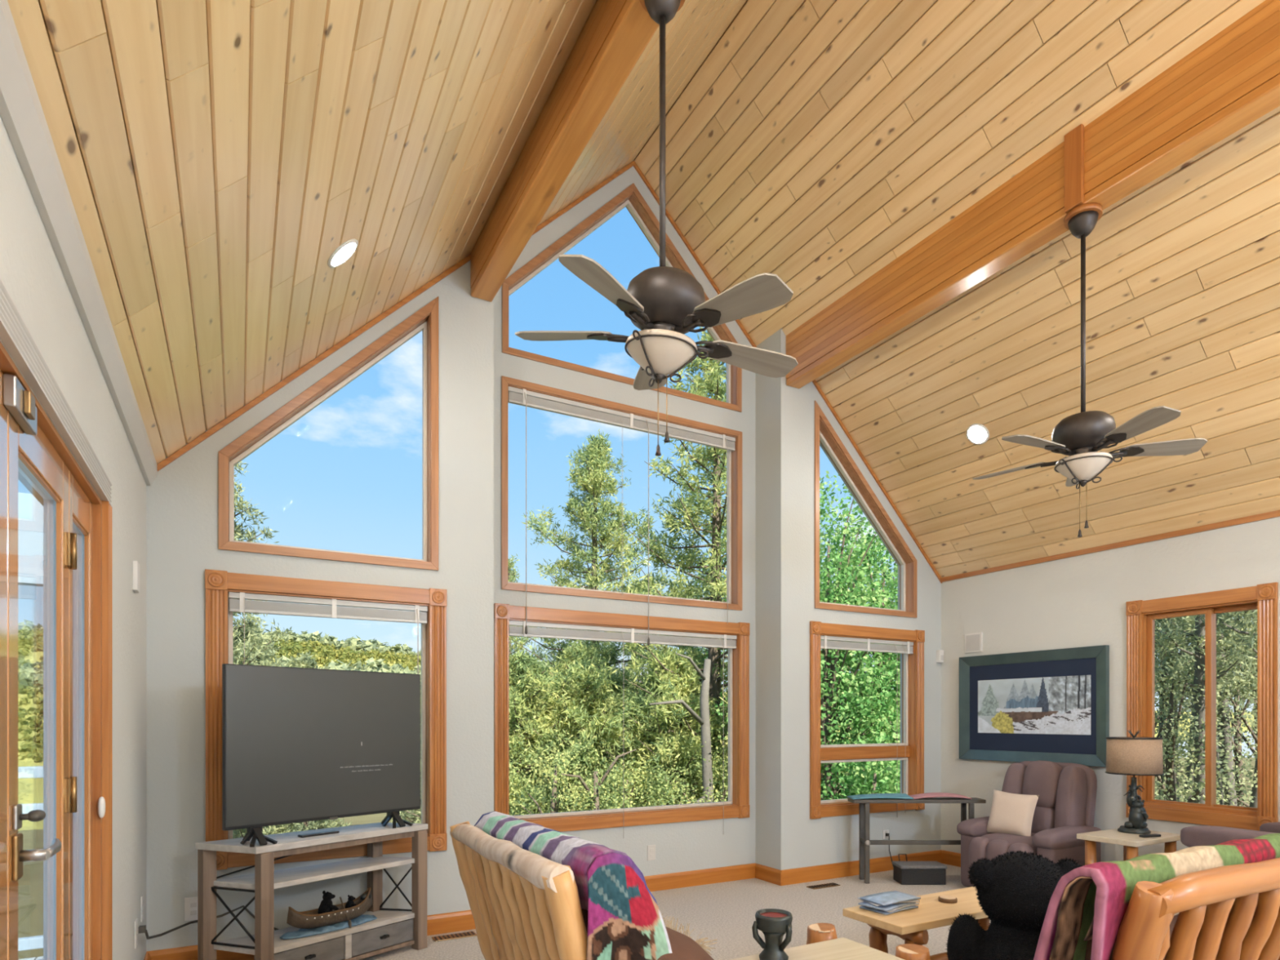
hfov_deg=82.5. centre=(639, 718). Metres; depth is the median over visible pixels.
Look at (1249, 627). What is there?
slim tree
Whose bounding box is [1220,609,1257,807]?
slim tree
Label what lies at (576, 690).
pine tree
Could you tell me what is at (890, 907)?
magazine
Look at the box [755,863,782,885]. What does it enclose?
baseboard
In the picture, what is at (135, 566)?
wall thermostat
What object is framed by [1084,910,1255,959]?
cushion
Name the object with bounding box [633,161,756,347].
trim
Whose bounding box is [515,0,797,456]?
ceiling fan
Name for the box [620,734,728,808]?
shrub
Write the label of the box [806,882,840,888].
floor vent
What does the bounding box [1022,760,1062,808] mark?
cushion
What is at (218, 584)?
window
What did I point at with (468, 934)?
floor vent
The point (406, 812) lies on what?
pine tree
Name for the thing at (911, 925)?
coffee table
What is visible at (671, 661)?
pine tree
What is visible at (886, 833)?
power cord
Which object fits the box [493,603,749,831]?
window
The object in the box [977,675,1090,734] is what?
print
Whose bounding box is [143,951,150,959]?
baseboard
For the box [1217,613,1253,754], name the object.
slim tree
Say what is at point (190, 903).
wall outlet
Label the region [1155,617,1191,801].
slim tree
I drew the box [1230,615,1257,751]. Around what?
slim tree
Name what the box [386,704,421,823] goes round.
pine tree
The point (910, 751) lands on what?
window
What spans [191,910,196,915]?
socket
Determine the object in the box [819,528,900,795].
leafy tree
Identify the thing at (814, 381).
trim
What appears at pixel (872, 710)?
leafy tree
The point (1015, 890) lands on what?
plush bear
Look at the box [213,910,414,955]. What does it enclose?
shelf
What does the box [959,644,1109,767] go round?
framed picture
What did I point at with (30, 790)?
hill
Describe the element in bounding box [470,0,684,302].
ceiling beam
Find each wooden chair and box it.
[449,821,587,959]
[1084,857,1279,959]
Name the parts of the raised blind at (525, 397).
cord, cord, rail, cord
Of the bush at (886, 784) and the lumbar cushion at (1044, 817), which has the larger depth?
the bush at (886, 784)
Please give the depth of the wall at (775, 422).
4.55 m
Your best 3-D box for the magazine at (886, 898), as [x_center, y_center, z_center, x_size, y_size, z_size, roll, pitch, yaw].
[1.157,0.830,3.373,0.230,0.013,0.150,0,0,-28]
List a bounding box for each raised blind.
[228,591,427,674]
[507,386,735,645]
[508,620,736,648]
[820,635,913,653]
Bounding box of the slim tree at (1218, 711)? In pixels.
[1186,614,1253,804]
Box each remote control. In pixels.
[297,830,338,837]
[1138,833,1160,837]
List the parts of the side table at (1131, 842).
leg, leg, leg, leg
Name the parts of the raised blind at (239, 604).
cord, rail, cord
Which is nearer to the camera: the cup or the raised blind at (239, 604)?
the cup
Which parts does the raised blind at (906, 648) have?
rail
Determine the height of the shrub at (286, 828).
7.178 m
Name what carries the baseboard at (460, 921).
attached to the wall at (775, 422)
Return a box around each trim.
[0,0,157,485]
[157,253,471,471]
[531,160,634,235]
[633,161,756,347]
[812,379,942,583]
[940,510,1279,582]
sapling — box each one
[1155,612,1257,806]
[1155,614,1257,806]
[1155,622,1243,799]
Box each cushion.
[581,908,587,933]
[981,832,1036,854]
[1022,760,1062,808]
[1031,806,1055,833]
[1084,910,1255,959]
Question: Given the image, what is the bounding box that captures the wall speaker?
[964,631,982,653]
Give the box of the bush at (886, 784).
[820,720,900,799]
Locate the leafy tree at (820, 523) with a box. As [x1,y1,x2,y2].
[652,507,876,799]
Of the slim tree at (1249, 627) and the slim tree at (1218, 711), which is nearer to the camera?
the slim tree at (1249, 627)
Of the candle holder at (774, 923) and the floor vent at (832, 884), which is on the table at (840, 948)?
the candle holder at (774, 923)
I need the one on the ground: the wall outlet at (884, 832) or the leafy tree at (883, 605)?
the leafy tree at (883, 605)
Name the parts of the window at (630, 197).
casing, sash, casing, casing, sash, casing, sash, casing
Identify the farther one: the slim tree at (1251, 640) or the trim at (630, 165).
the slim tree at (1251, 640)
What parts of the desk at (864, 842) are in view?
leg, leg, leg, leg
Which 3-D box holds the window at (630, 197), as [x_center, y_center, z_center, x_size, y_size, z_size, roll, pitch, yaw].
[-0.089,-3.217,5.464,1.995,1.494,0.149,0,0,-29]
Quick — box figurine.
[279,887,377,939]
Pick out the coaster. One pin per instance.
(944, 899)
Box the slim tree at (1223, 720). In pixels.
[1172,611,1257,805]
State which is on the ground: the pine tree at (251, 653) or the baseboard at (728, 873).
the pine tree at (251, 653)
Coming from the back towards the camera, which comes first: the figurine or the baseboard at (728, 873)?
the baseboard at (728, 873)
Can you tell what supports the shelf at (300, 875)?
attached to the tv stand
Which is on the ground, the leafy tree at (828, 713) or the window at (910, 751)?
the leafy tree at (828, 713)
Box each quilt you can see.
[474,811,672,959]
[1033,833,1279,959]
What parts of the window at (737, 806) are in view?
casing, sash, head casing, sill casing, sash, casing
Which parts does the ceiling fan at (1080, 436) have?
blade, blade, blade, pull chain, lamp shade, pull chain, blade, blade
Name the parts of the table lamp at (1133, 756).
lamp shade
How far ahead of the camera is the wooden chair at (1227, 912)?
2.00 m
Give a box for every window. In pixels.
[204,568,446,870]
[217,296,438,570]
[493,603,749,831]
[501,375,742,610]
[502,183,742,412]
[809,621,924,819]
[814,400,917,617]
[1125,582,1278,831]
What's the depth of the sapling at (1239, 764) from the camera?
15.82 m
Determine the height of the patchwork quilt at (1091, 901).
0.454 m
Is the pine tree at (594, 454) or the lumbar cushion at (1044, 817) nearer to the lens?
the lumbar cushion at (1044, 817)
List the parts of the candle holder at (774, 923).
arm, stem, arm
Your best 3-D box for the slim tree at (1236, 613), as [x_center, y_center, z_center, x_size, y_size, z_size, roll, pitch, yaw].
[12.491,-1.486,14.465,1.988,8.794,1.907,0,0,-25]
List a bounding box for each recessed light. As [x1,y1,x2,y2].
[327,238,358,267]
[965,423,989,444]
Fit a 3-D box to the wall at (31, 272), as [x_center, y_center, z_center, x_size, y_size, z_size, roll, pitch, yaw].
[-0.533,0.025,-0.036,0.150,2.550,8.450,0,0,-29]
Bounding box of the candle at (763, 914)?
[760,911,787,917]
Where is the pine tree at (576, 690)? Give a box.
[508,657,693,815]
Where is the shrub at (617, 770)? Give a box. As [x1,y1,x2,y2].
[535,749,693,812]
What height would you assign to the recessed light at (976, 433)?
0.121 m
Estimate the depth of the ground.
13.49 m
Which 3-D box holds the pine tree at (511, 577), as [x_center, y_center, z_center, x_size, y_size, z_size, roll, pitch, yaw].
[-3.886,-0.283,22.037,3.693,9.374,3.326,0,0,36]
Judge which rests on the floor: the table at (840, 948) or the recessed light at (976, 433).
the table at (840, 948)
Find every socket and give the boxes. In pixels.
[191,902,196,907]
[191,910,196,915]
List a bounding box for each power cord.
[138,905,279,939]
[885,832,893,866]
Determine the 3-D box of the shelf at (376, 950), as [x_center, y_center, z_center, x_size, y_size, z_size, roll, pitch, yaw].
[-1.643,1.259,3.808,0.308,0.022,0.972,0,0,43]
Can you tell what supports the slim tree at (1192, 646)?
on the ground
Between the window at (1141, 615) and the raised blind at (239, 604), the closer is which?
the raised blind at (239, 604)
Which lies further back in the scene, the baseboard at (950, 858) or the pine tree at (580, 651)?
the pine tree at (580, 651)
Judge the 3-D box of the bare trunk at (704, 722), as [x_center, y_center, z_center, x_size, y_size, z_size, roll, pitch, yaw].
[0.658,0.973,10.726,1.287,3.860,0.214,0,0,-45]
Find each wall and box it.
[0,115,146,959]
[146,160,941,951]
[941,516,1279,862]
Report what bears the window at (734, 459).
in the wall at (775, 422)
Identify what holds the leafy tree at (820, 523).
on the ground
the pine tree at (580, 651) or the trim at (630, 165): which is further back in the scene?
the pine tree at (580, 651)
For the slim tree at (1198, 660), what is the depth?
10.79 m
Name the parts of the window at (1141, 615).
casing, sash, sash, sash, head casing, sill casing, sash, sash, sash, sash, casing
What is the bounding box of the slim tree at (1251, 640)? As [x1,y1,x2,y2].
[1187,610,1257,701]
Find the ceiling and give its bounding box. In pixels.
[7,0,1279,577]
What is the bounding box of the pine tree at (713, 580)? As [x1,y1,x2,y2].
[588,326,842,804]
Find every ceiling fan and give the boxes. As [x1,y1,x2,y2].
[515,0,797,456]
[972,210,1207,537]
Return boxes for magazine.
[857,897,919,906]
[857,901,915,911]
[859,890,920,906]
[859,905,918,915]
[861,902,919,912]
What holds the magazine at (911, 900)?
on the magazine at (890, 907)
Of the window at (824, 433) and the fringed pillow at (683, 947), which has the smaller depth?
the fringed pillow at (683, 947)
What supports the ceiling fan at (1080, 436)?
hanging from the ceiling beam at (1231, 81)
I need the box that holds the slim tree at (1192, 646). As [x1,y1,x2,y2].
[1155,615,1256,804]
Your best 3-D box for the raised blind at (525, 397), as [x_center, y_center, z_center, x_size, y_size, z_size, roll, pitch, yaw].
[-0.059,-1.403,5.410,1.899,1.716,0.074,0,0,-29]
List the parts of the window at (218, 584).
casing, sash, sash, sill casing, head casing, sash, casing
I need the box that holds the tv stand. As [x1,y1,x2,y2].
[195,822,427,959]
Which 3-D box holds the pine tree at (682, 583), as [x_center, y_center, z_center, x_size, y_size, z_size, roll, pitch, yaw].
[0.922,0.031,16.567,2.758,6.553,3.038,0,0,-15]
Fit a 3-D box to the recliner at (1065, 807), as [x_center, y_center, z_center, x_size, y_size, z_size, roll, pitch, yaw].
[2.869,0.810,5.417,0.740,0.980,0.774,0,0,-29]
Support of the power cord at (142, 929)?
attached to the wall at (775, 422)
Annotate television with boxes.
[222,663,420,847]
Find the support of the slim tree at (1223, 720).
on the ground
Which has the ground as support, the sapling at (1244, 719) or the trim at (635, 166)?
the sapling at (1244, 719)
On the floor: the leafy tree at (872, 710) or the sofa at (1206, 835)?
the sofa at (1206, 835)
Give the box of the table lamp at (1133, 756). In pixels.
[1105,729,1164,834]
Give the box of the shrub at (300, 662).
[262,650,352,833]
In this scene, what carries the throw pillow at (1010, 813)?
on the recliner at (1065, 807)
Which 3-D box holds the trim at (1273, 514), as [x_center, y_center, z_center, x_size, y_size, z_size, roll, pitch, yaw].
[4.739,-1.244,2.862,0.016,0.037,8.450,0,0,-29]
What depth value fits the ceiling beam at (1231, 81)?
3.74 m
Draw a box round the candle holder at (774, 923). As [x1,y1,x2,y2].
[751,908,792,959]
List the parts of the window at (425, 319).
casing, sash, sash, sash, casing, casing, sash, casing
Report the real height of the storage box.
0.202 m
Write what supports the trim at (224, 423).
attached to the wall at (775, 422)
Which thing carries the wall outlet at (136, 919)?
attached to the wall at (31, 272)
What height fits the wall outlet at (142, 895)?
0.120 m
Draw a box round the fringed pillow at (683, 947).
[657,913,717,959]
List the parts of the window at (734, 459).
casing, sash, casing, casing, sash, casing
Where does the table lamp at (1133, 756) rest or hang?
on the side table at (1131, 842)
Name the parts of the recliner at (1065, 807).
arm, arm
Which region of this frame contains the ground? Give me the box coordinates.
[17,757,1255,959]
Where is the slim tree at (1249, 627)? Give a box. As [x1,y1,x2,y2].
[1224,613,1257,709]
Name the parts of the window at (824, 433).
casing, sash, sash, casing, sash, casing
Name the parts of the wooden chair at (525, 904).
post, rail, post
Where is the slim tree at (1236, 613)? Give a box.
[1229,613,1257,699]
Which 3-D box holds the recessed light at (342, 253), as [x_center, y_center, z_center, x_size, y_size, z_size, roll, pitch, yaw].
[-1.297,-2.030,3.185,0.124,0.121,0.168,0,0,-29]
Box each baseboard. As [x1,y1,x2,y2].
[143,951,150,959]
[146,910,475,959]
[644,862,755,891]
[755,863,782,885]
[782,849,942,885]
[941,849,960,866]
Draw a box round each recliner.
[956,760,1101,887]
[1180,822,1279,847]
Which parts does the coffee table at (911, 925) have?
leg, leg, leg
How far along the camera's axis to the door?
2.04 m
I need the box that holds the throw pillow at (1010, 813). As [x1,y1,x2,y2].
[986,789,1039,835]
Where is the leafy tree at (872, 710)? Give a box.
[835,568,900,794]
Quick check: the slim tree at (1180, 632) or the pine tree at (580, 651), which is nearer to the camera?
the pine tree at (580, 651)
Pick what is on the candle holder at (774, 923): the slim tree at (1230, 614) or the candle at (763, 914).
the candle at (763, 914)
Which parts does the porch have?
rail, rail, rail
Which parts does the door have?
lever plate, deadbolt plate, rail, lever, rail, casing, panel, rail, rail, casing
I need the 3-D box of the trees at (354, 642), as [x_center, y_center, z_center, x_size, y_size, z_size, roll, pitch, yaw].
[-97.274,-14.551,161.902,171.906,14.701,102.422,0,0,-29]
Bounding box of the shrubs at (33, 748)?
[17,628,626,762]
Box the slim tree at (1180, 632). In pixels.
[1155,631,1190,789]
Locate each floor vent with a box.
[431,931,476,942]
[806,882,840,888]
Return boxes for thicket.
[17,655,421,702]
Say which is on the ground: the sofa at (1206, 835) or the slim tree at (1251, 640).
the slim tree at (1251, 640)
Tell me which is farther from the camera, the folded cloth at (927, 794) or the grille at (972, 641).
the grille at (972, 641)
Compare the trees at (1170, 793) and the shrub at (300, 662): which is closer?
the trees at (1170, 793)
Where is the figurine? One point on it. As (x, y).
(328, 917)
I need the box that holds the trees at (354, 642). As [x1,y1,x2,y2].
[17,619,633,680]
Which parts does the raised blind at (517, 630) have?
rail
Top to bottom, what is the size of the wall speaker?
0.165 m
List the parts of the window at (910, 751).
casing, sash, sash, sash, sash rail, sill casing, head casing, sash, sash, casing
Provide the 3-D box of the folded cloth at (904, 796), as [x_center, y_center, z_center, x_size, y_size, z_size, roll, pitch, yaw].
[1.912,0.621,5.821,0.477,0.034,0.170,0,0,0]
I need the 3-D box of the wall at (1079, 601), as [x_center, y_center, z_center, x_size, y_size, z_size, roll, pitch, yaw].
[4.812,0.025,2.902,0.150,2.550,8.450,0,0,-29]
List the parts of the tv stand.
leg, brace rail, brace rail, leg, drawer, pull, leg, drawer, pull, brace rail, leg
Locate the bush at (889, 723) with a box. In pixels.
[820,693,900,799]
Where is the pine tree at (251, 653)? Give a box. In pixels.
[232,461,297,666]
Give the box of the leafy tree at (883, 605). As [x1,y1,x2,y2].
[819,514,900,799]
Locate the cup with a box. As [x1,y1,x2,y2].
[755,908,792,933]
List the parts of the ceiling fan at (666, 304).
blade, blade, blade, pull chain, lamp shade, pull chain, blade, blade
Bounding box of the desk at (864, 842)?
[847,797,986,883]
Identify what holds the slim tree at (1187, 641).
on the ground
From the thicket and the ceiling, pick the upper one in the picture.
the ceiling
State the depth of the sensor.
6.51 m
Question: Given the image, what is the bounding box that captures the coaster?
[937,895,957,903]
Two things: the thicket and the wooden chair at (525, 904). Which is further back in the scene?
the thicket
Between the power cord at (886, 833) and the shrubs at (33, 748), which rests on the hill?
the shrubs at (33, 748)
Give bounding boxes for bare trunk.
[560,749,636,809]
[648,653,713,805]
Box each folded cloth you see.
[846,793,913,799]
[908,792,972,799]
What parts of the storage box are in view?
handle, lid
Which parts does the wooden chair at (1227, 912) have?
post, rail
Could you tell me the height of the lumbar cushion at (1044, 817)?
0.240 m
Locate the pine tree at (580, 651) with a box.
[512,640,653,807]
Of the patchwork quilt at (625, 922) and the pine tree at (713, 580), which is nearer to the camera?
the patchwork quilt at (625, 922)
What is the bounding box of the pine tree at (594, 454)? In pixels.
[508,429,688,748]
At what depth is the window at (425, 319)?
4.20 m
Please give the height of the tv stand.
0.699 m
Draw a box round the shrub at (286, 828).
[232,619,303,838]
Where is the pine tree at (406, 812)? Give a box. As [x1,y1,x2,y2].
[385,648,511,823]
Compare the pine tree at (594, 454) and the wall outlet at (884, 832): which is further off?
the pine tree at (594, 454)
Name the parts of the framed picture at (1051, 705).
frame rail, frame rail, frame rail, frame rail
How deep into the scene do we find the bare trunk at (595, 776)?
10.27 m
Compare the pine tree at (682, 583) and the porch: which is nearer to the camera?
the porch
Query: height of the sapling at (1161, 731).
4.890 m
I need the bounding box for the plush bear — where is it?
[945,850,1082,959]
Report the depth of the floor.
4.89 m
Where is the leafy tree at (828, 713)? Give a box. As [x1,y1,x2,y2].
[696,471,900,799]
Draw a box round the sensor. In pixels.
[936,649,943,662]
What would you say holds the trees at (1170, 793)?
on the ground
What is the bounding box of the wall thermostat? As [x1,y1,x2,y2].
[132,560,139,593]
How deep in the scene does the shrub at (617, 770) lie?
10.90 m
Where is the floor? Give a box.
[360,862,991,959]
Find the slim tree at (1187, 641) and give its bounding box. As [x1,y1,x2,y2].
[1155,617,1195,799]
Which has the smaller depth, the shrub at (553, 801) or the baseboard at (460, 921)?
the baseboard at (460, 921)
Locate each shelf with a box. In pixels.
[213,856,414,889]
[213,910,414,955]
[342,939,414,959]
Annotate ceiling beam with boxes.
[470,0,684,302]
[786,0,1279,388]
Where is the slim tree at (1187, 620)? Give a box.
[1155,611,1253,801]
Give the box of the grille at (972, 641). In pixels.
[965,634,980,651]
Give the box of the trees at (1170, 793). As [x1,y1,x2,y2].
[1155,638,1257,805]
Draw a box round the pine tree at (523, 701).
[508,645,604,815]
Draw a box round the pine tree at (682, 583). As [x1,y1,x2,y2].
[630,577,726,802]
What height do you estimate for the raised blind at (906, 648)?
1.521 m
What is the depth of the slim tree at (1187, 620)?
12.25 m
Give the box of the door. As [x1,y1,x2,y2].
[0,275,112,959]
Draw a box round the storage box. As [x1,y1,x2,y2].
[892,853,946,884]
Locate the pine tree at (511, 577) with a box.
[507,553,551,764]
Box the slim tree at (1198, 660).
[1155,609,1257,803]
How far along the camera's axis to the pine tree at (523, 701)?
12.47 m
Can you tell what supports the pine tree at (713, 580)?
on the ground
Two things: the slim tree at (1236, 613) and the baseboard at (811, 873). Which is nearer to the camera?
the baseboard at (811, 873)
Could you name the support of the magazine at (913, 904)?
on the magazine at (913, 906)
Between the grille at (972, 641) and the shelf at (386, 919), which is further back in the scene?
the grille at (972, 641)
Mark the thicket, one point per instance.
(28, 672)
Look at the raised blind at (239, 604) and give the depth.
4.12 m
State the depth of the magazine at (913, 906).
3.33 m
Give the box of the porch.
[17,492,43,959]
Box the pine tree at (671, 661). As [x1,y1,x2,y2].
[577,644,728,805]
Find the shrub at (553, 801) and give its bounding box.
[508,715,658,815]
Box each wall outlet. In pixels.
[134,918,137,948]
[140,893,143,922]
[184,896,197,920]
[647,844,655,860]
[882,829,888,839]
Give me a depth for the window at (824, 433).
6.14 m
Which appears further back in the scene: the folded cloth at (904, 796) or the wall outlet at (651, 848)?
the folded cloth at (904, 796)
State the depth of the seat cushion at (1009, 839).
5.26 m
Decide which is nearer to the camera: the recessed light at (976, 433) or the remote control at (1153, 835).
the remote control at (1153, 835)
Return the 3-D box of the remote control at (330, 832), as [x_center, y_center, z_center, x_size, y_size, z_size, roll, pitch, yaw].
[-1.653,0.594,3.753,0.044,0.012,0.200,0,0,39]
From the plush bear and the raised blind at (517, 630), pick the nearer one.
the plush bear
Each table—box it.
[729,937,904,959]
[842,886,990,959]
[1076,828,1180,865]
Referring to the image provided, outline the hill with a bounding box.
[17,643,1253,831]
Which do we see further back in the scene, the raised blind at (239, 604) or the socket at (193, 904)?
the raised blind at (239, 604)
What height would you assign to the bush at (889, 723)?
3.404 m
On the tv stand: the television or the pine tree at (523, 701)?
the television
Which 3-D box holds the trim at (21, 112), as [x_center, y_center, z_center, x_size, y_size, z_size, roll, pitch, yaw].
[-0.447,-1.235,0.011,0.046,0.106,8.450,0,0,-29]

